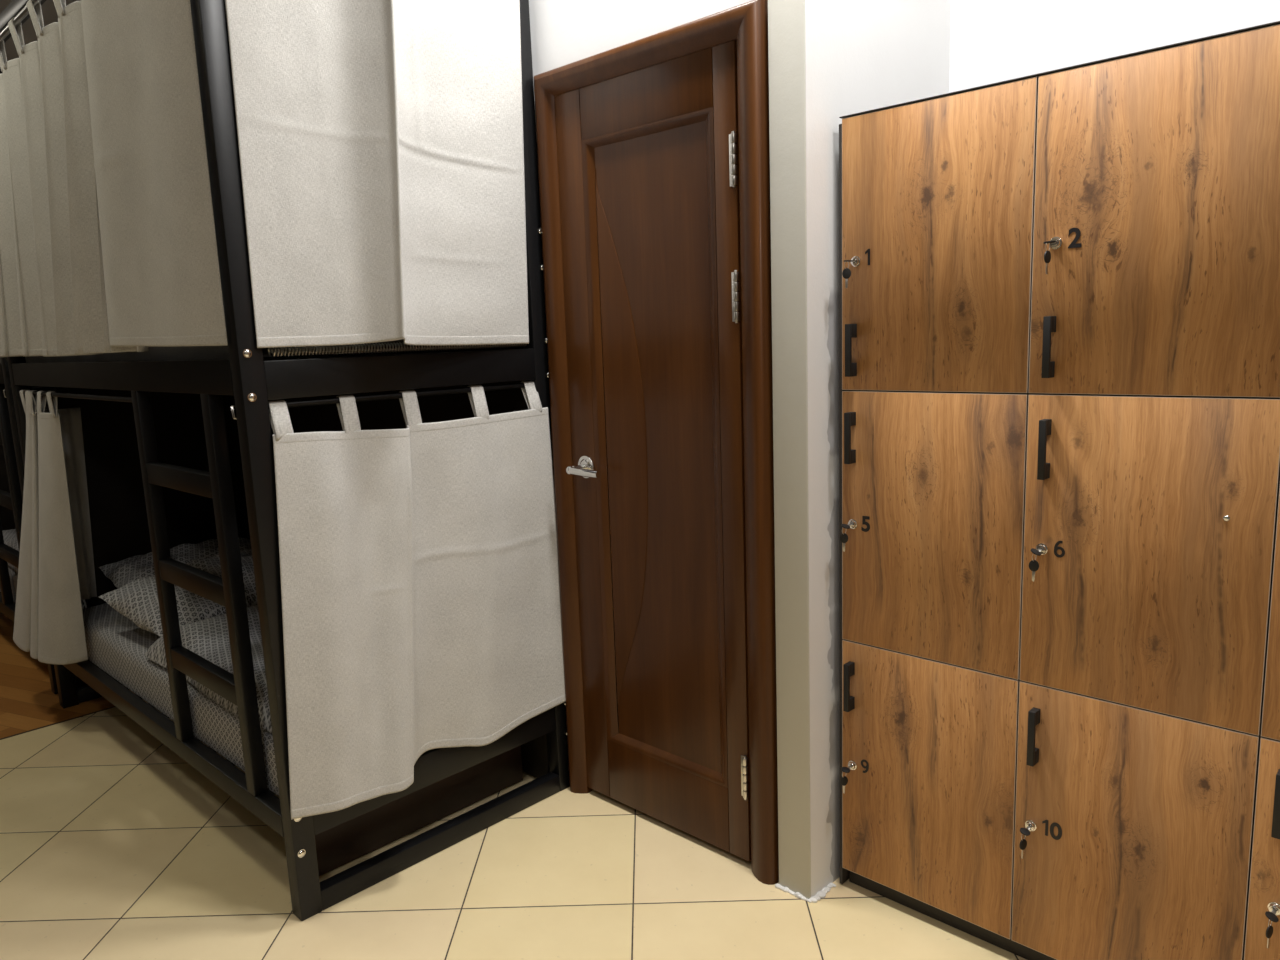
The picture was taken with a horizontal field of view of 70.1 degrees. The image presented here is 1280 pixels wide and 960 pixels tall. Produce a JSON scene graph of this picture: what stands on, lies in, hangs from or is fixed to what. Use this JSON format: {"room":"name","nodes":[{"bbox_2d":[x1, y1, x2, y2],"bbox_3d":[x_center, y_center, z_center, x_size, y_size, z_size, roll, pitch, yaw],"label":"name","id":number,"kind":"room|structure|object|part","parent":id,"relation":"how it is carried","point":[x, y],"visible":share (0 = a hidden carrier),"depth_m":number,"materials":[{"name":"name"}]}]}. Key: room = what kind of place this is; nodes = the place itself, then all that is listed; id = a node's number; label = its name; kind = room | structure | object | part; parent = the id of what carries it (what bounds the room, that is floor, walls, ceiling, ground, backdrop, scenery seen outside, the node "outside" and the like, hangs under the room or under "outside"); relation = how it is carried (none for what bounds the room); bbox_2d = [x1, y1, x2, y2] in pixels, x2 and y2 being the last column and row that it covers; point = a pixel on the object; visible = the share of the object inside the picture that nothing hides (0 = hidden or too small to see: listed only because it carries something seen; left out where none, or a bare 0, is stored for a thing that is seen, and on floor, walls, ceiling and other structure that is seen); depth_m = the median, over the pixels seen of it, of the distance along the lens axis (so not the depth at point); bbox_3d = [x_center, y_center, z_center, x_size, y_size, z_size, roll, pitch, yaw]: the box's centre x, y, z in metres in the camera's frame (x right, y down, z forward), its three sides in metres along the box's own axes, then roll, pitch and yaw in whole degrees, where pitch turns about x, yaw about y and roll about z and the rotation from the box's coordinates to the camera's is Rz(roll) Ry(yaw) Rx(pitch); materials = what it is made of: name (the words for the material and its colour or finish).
{"room":"dormitory","nodes":[
{"label":"dormitory","id":0,"kind":"room"},
{"bbox_2d":[0,0,80,60],"bbox_3d":[-2.301,-1.887,1.648,8.700,0.100,5.270,7,12,43],"label":"ceiling","id":1,"kind":"structure","parent":0,"point":[49,13],"depth_m":4.55,"materials":[{"name":"white paint"}]},
{"bbox_2d":[225,0,751,353],"bbox_3d":[-1.797,-0.734,4.153,5.972,3.000,0.140,7,12,43],"label":"wall","id":2,"kind":"structure","parent":0,"point":[563,32],"depth_m":2.33,"materials":[{"name":"white paint"}]},
{"bbox_2d":[534,0,778,884],"bbox_3d":[0.025,-0.045,2.373,0.763,2.069,0.110,7,12,43],"label":"door","id":3,"kind":"structure","parent":2,"relation":"in","point":[655,204],"depth_m":2.35,"materials":[{"name":"brown wood"}]},
{"bbox_3d":[-0.167,-0.034,2.543,0.064,0.064,0.052,7,12,43],"label":"handle","id":4,"kind":"part","parent":3,"relation":"part of","materials":[{"name":"silver metal"}]},
{"bbox_3d":[-0.157,-0.022,2.498,0.126,0.026,0.027,7,12,43],"label":"lever","id":5,"kind":"part","parent":3,"relation":"part of","materials":[{"name":"silver metal"}]},
{"bbox_3d":[0.053,-0.054,2.396,0.403,1.650,0.019,7,12,43],"label":"panel","id":6,"kind":"part","parent":3,"relation":"part of","materials":[{"name":"brown wood"}]},
{"bbox_2d":[775,883,835,902],"bbox_3d":[0.410,1.010,2.232,0.150,0.016,0.076,-2,9,0],"label":"trim","id":7,"kind":"structure","parent":2,"relation":"attached to","point":[821,894],"depth_m":2.22,"materials":[{"name":"white plastic"}]},
{"bbox_2d":[0,612,1026,959],"bbox_3d":[-2.192,1.147,2.131,8.700,0.050,5.270,7,12,43],"label":"floor","id":8,"kind":"structure","parent":0,"point":[113,846],"depth_m":2.32,"materials":[{"name":"tile"}]},
{"bbox_2d":[0,706,115,739],"bbox_3d":[-2.852,1.071,2.761,0.012,0.051,5.270,7,12,43],"label":"trim","id":9,"kind":"structure","parent":8,"relation":"on","point":[113,706],"depth_m":3.43,"materials":[{"name":"brown wood"}]},
{"bbox_2d":[0,232,223,693],"bbox_3d":[-2.914,-0.465,4.580,2.181,2.415,0.904,7,12,43],"label":"bunk bed","id":10,"kind":"object","parent":8,"relation":"on","point":[11,462],"visible":0.02,"depth_m":3.74,"materials":[{"name":"black metal"}]},
{"bbox_3d":[-3.163,-0.496,4.228,1.942,0.079,0.040,7,12,43],"label":"rail","id":11,"kind":"part","parent":10,"relation":"part of","materials":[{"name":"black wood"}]},
{"bbox_3d":[-3.119,0.565,4.403,1.942,0.056,0.040,7,12,43],"label":"rail","id":12,"kind":"part","parent":10,"relation":"part of","materials":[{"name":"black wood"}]},
{"bbox_3d":[-2.434,-0.320,3.561,0.050,2.415,0.074,7,12,43],"label":"post","id":13,"kind":"part","parent":10,"relation":"part of","materials":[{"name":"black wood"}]},
{"bbox_3d":[-3.531,-0.116,5.308,0.013,0.957,0.697,7,12,43],"label":"head panel","id":14,"kind":"part","parent":10,"relation":"part of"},
{"bbox_2d":[0,529,86,608],"bbox_3d":[-2.837,0.413,4.673,1.919,0.150,0.766,7,12,43],"label":"mattress","id":15,"kind":"object","parent":10,"relation":"on","point":[10,534],"visible":0.05,"depth_m":4.21,"materials":[{"name":"fabric"}]},
{"bbox_2d":[4,537,18,572],"bbox_3d":[-2.536,0.307,4.357,1.040,0.123,0.764,7,12,43],"label":"duvet","id":16,"kind":"object","parent":15,"relation":"on","point":[13,543],"visible":0.02,"depth_m":4.30,"materials":[{"name":"fabric"}]},
{"bbox_3d":[-2.145,-0.404,3.843,0.015,0.015,0.771,7,12,43],"label":"curtain rod","id":17,"kind":"part","parent":10,"relation":"part of","materials":[{"name":"black metal"}]},
{"bbox_3d":[-2.097,0.787,4.042,0.040,0.053,0.771,7,12,43],"label":"rail","id":18,"kind":"part","parent":10,"relation":"part of","materials":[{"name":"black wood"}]},
{"bbox_2d":[0,0,569,920],"bbox_3d":[-1.342,-0.279,3.052,2.181,2.415,0.904,7,12,43],"label":"bunk bed","id":19,"kind":"object","parent":8,"relation":"on","point":[177,452],"visible":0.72,"depth_m":2.45,"materials":[{"name":"black metal"}]},
{"bbox_3d":[-1.647,-1.342,2.517,1.942,0.017,0.017,7,12,43],"label":"curtain rod","id":20,"kind":"part","parent":19,"relation":"part of","materials":[{"name":"metal"}]},
{"bbox_3d":[-1.636,-1.384,2.523,1.942,0.044,0.040,7,12,43],"label":"rail","id":21,"kind":"part","parent":19,"relation":"part of","materials":[{"name":"silver metal"}]},
{"bbox_3d":[-2.303,-0.301,3.409,0.050,2.415,0.074,7,12,43],"label":"post","id":22,"kind":"part","parent":19,"relation":"part of","materials":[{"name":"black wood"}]},
{"bbox_2d":[13,390,87,664],"bbox_3d":[-2.240,0.163,3.353,0.705,0.980,0.128,7,12,43],"label":"curtain","id":23,"kind":"object","parent":19,"relation":"hanging from","point":[48,621],"visible":0.99,"depth_m":3.25,"materials":[{"name":"fabric"}]},
{"bbox_2d":[44,407,96,598],"bbox_3d":[-2.184,0.099,3.518,0.026,0.746,0.136,7,12,43],"label":"curtain","id":24,"kind":"object","parent":19,"relation":"hanging from","point":[70,418],"visible":0.48,"depth_m":3.53,"materials":[{"name":"fabric"}]},
{"bbox_2d":[0,0,148,356],"bbox_3d":[-1.806,-0.879,2.758,1.568,1.001,0.112,7,12,43],"label":"curtain","id":25,"kind":"object","parent":19,"relation":"hanging from","point":[53,295],"visible":0.87,"depth_m":2.71,"materials":[{"name":"fabric"}]},
{"bbox_3d":[-1.836,-0.272,2.939,1.267,0.015,0.015,7,12,43],"label":"curtain rod","id":26,"kind":"part","parent":19,"relation":"part of","materials":[{"name":"black metal"}]},
{"bbox_3d":[-2.025,-0.443,3.690,0.040,0.087,0.772,7,12,43],"label":"rail","id":27,"kind":"part","parent":19,"relation":"part of","materials":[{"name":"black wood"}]},
{"bbox_3d":[-1.973,0.806,3.896,0.040,0.053,0.771,7,12,43],"label":"rail","id":28,"kind":"part","parent":19,"relation":"part of","materials":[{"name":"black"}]},
{"bbox_3d":[-1.591,-0.310,2.701,1.942,0.079,0.040,7,12,43],"label":"rail","id":29,"kind":"part","parent":19,"relation":"part of","materials":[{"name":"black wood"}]},
{"bbox_3d":[-1.959,0.070,3.781,0.013,0.957,0.697,7,12,43],"label":"head panel","id":30,"kind":"part","parent":19,"relation":"part of","materials":[{"name":"black wood"}]},
{"bbox_2d":[81,0,227,346],"bbox_3d":[-1.175,-0.809,2.142,0.708,0.990,0.056,7,12,43],"label":"curtain","id":31,"kind":"object","parent":19,"relation":"hanging from","point":[163,288],"visible":1,"depth_m":2.13,"materials":[{"name":"fabric"}]},
{"bbox_3d":[-1.547,0.751,2.876,1.942,0.056,0.040,7,12,43],"label":"rail","id":32,"kind":"part","parent":19,"relation":"part of","materials":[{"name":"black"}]},
{"bbox_2d":[82,603,278,795],"bbox_3d":[-1.264,0.599,3.146,1.919,0.150,0.766,7,12,43],"label":"mattress","id":33,"kind":"object","parent":19,"relation":"on","point":[115,644],"visible":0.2,"depth_m":2.92,"materials":[{"name":"fabric"}]},
{"bbox_2d":[98,538,250,587],"bbox_3d":[-1.770,0.342,3.644,0.600,0.156,0.399,-11,12,-44],"label":"pillow","id":34,"kind":"object","parent":33,"relation":"on","point":[121,573],"visible":0.3,"depth_m":3.55,"materials":[{"name":"fabric"}]},
{"bbox_2d":[99,549,257,636],"bbox_3d":[-1.512,0.390,3.274,0.457,0.201,0.621,5,11,37],"label":"pillow","id":35,"kind":"object","parent":33,"relation":"on","point":[137,600],"visible":0.36,"depth_m":3.07,"materials":[{"name":"fabric"}]},
{"bbox_2d":[144,605,271,732],"bbox_3d":[-0.963,0.494,2.830,1.040,0.123,0.764,7,12,43],"label":"duvet","id":36,"kind":"object","parent":33,"relation":"on","point":[208,638],"visible":0.07,"depth_m":2.74,"materials":[{"name":"fabric"}]},
{"bbox_3d":[-0.862,-0.134,2.033,0.050,2.415,0.074,7,12,43],"label":"post","id":37,"kind":"part","parent":19,"relation":"part of","materials":[{"name":"black metal"}]},
{"bbox_2d":[25,305,522,362],"bbox_3d":[-1.285,-0.475,2.994,1.919,0.132,0.852,7,12,43],"label":"mattress","id":38,"kind":"object","parent":19,"relation":"on","point":[154,353],"visible":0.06,"depth_m":2.47,"materials":[{"name":"grey fabric"}]},
{"bbox_2d":[225,0,528,347],"bbox_3d":[-0.545,-0.825,2.169,0.161,1.012,0.798,7,12,43],"label":"curtain","id":39,"kind":"object","parent":19,"relation":"hanging from","point":[381,145],"visible":1,"depth_m":2.09,"materials":[{"name":"fabric"}]},
{"bbox_3d":[-1.011,-0.425,3.295,1.942,0.079,0.040,7,12,43],"label":"rail","id":40,"kind":"part","parent":19,"relation":"part of","materials":[{"name":"black metal"}]},
{"bbox_3d":[-0.573,-0.218,2.316,0.015,0.015,0.771,7,12,43],"label":"curtain rod","id":41,"kind":"part","parent":19,"relation":"part of","materials":[{"name":"black metal"}]},
{"bbox_3d":[-0.576,-0.275,2.308,0.040,0.087,0.772,7,12,43],"label":"rail","id":42,"kind":"part","parent":19,"relation":"part of","materials":[{"name":"black metal"}]},
{"bbox_3d":[-1.068,0.228,3.443,2.123,1.250,0.026,7,12,43],"label":"panel","id":43,"kind":"part","parent":19,"relation":"part of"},
{"bbox_2d":[268,381,565,819],"bbox_3d":[-0.521,0.260,2.359,0.115,0.982,0.879,7,12,43],"label":"curtain","id":44,"kind":"object","parent":19,"relation":"hanging from","point":[419,570],"visible":1,"depth_m":2.28,"materials":[{"name":"fabric"}]},
{"bbox_3d":[-0.533,0.759,2.478,0.040,0.090,0.772,7,12,43],"label":"rail","id":45,"kind":"part","parent":19,"relation":"part of","materials":[{"name":"black metal"}]},
{"bbox_3d":[-0.524,0.973,2.514,0.040,0.053,0.771,7,12,43],"label":"rail","id":46,"kind":"part","parent":19,"relation":"part of","materials":[{"name":"black metal"}]},
{"bbox_3d":[-0.291,-0.247,2.617,0.050,2.415,0.074,7,12,43],"label":"post","id":47,"kind":"part","parent":19,"relation":"part of","materials":[{"name":"black metal"}]},
{"bbox_2d":[839,21,1279,959],"bbox_3d":[1.246,0.143,1.729,1.675,1.814,0.581,7,12,43],"label":"tall cabinet","id":48,"kind":"object","parent":8,"relation":"on","point":[1112,413],"visible":0.94,"depth_m":1.75,"materials":[{"name":"brown wood"}]},
{"bbox_3d":[0.656,0.076,2.314,0.008,1.796,0.549,7,12,43],"label":"panel","id":49,"kind":"part","parent":48,"relation":"part of","materials":[{"name":"black wood"}]},
{"bbox_2d":[840,524,851,551],"bbox_3d":[0.471,0.131,2.075,0.020,0.063,0.036,7,12,43],"label":"key","id":50,"kind":"object","parent":48,"relation":"attached to","point":[843,537],"visible":1,"depth_m":2.07,"materials":[{"name":"metal"}]},
{"bbox_2d":[840,766,851,793],"bbox_3d":[0.491,0.712,2.167,0.020,0.062,0.038,7,12,43],"label":"key","id":51,"kind":"object","parent":48,"relation":"attached to","point":[844,780],"visible":1,"depth_m":2.16,"materials":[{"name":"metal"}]},
{"bbox_2d":[842,260,854,287],"bbox_3d":[0.455,-0.446,1.979,0.021,0.060,0.036,7,12,43],"label":"key","id":52,"kind":"object","parent":48,"relation":"attached to","point":[846,273],"visible":1,"depth_m":1.97,"materials":[{"name":"metal"}]},
{"bbox_3d":[0.490,0.485,2.143,0.015,0.115,0.028,7,12,43],"label":"handle","id":53,"kind":"part","parent":48,"relation":"part of","materials":[{"name":"black plastic"}]},
{"bbox_3d":[0.471,-0.094,2.049,0.015,0.115,0.028,7,12,43],"label":"handle","id":54,"kind":"part","parent":48,"relation":"part of","materials":[{"name":"black plastic"}]},
{"bbox_3d":[0.466,-0.287,2.017,0.015,0.115,0.028,7,12,43],"label":"handle","id":55,"kind":"part","parent":48,"relation":"part of","materials":[{"name":"black plastic"}]},
{"bbox_3d":[0.643,0.682,2.065,0.411,0.582,0.018,7,12,43],"label":"door","id":56,"kind":"part","parent":48,"relation":"part of","materials":[{"name":"brown wood"}]},
{"bbox_3d":[0.622,0.103,1.973,0.411,0.582,0.018,7,12,43],"label":"door","id":57,"kind":"part","parent":48,"relation":"part of","materials":[{"name":"brown wood"}]},
{"bbox_3d":[0.601,-0.476,1.881,0.411,0.582,0.018,7,12,43],"label":"door","id":58,"kind":"part","parent":48,"relation":"part of","materials":[{"name":"brown wood"}]},
{"bbox_2d":[1019,826,1030,858],"bbox_3d":[0.794,0.747,1.878,0.020,0.063,0.039,7,12,43],"label":"key","id":59,"kind":"object","parent":48,"relation":"attached to","point":[1025,831],"visible":1,"depth_m":1.87,"materials":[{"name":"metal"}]},
{"bbox_3d":[0.797,0.521,1.850,0.015,0.115,0.028,7,12,43],"label":"handle","id":60,"kind":"part","parent":48,"relation":"part of","materials":[{"name":"black plastic"}]},
{"bbox_2d":[1029,548,1040,581],"bbox_3d":[0.775,0.165,1.784,0.020,0.064,0.036,7,12,43],"label":"key","id":61,"kind":"object","parent":48,"relation":"attached to","point":[1033,564],"visible":1,"depth_m":1.78,"materials":[{"name":"metal"}]},
{"bbox_3d":[0.778,-0.059,1.756,0.015,0.115,0.028,7,12,43],"label":"handle","id":62,"kind":"part","parent":48,"relation":"part of","materials":[{"name":"black plastic"}]},
{"bbox_3d":[0.772,-0.251,1.724,0.015,0.115,0.028,7,12,43],"label":"handle","id":63,"kind":"part","parent":48,"relation":"part of","materials":[{"name":"black plastic"}]},
{"bbox_2d":[1043,241,1055,274],"bbox_3d":[0.758,-0.410,1.688,0.021,0.060,0.039,7,12,43],"label":"key","id":64,"kind":"object","parent":48,"relation":"attached to","point":[1047,255],"visible":1,"depth_m":1.68,"materials":[{"name":"metal"}]},
{"bbox_3d":[1.225,-0.752,1.595,1.670,0.002,0.554,7,12,43],"label":"panel","id":65,"kind":"part","parent":48,"relation":"part of","materials":[{"name":"brown wood"}]},
{"bbox_3d":[0.942,0.717,1.779,0.411,0.582,0.018,7,12,43],"label":"door","id":66,"kind":"part","parent":48,"relation":"part of","materials":[{"name":"brown wood"}]},
{"bbox_3d":[0.921,0.138,1.687,0.411,0.582,0.018,7,12,43],"label":"door","id":67,"kind":"part","parent":48,"relation":"part of","materials":[{"name":"brown wood"}]},
{"bbox_3d":[0.900,-0.441,1.595,0.411,0.582,0.018,7,12,43],"label":"door","id":68,"kind":"part","parent":48,"relation":"part of","materials":[{"name":"brown wood"}]},
{"bbox_3d":[1.242,0.751,1.493,0.411,0.582,0.018,7,12,43],"label":"door","id":69,"kind":"part","parent":48,"relation":"part of","materials":[{"name":"brown wood"}]},
{"bbox_3d":[1.221,0.172,1.401,0.411,0.582,0.018,7,12,43],"label":"door","id":70,"kind":"part","parent":48,"relation":"part of","materials":[{"name":"brown wood"}]},
{"bbox_2d":[1265,910,1278,948],"bbox_3d":[1.098,0.782,1.587,0.020,0.064,0.039,7,12,43],"label":"key","id":71,"kind":"object","parent":48,"relation":"attached to","point":[1271,915],"visible":1,"depth_m":1.58,"materials":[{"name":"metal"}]},
{"bbox_3d":[1.097,0.556,1.564,0.015,0.115,0.028,7,12,43],"label":"handle","id":72,"kind":"part","parent":48,"relation":"part of","materials":[{"name":"black plastic"}]},
{"bbox_2d":[768,0,810,898],"bbox_3d":[0.575,-0.517,2.256,0.093,3.000,0.725,7,12,43],"label":"wall","id":73,"kind":"structure","parent":0,"point":[786,18],"depth_m":2.05,"materials":[{"name":"grey paint"}]},
{"bbox_2d":[805,0,950,896],"bbox_3d":[0.589,-0.510,2.204,0.001,3.000,0.661,7,12,43],"label":"wall","id":74,"kind":"structure","parent":0,"point":[861,55],"depth_m":2.09,"materials":[{"name":"white paint"}]},
{"bbox_2d":[949,0,1279,92],"bbox_3d":[1.730,-0.460,1.636,2.434,3.000,0.100,7,12,43],"label":"wall","id":75,"kind":"structure","parent":0,"point":[992,41],"depth_m":2.15,"materials":[{"name":"white paint"}]}
]}

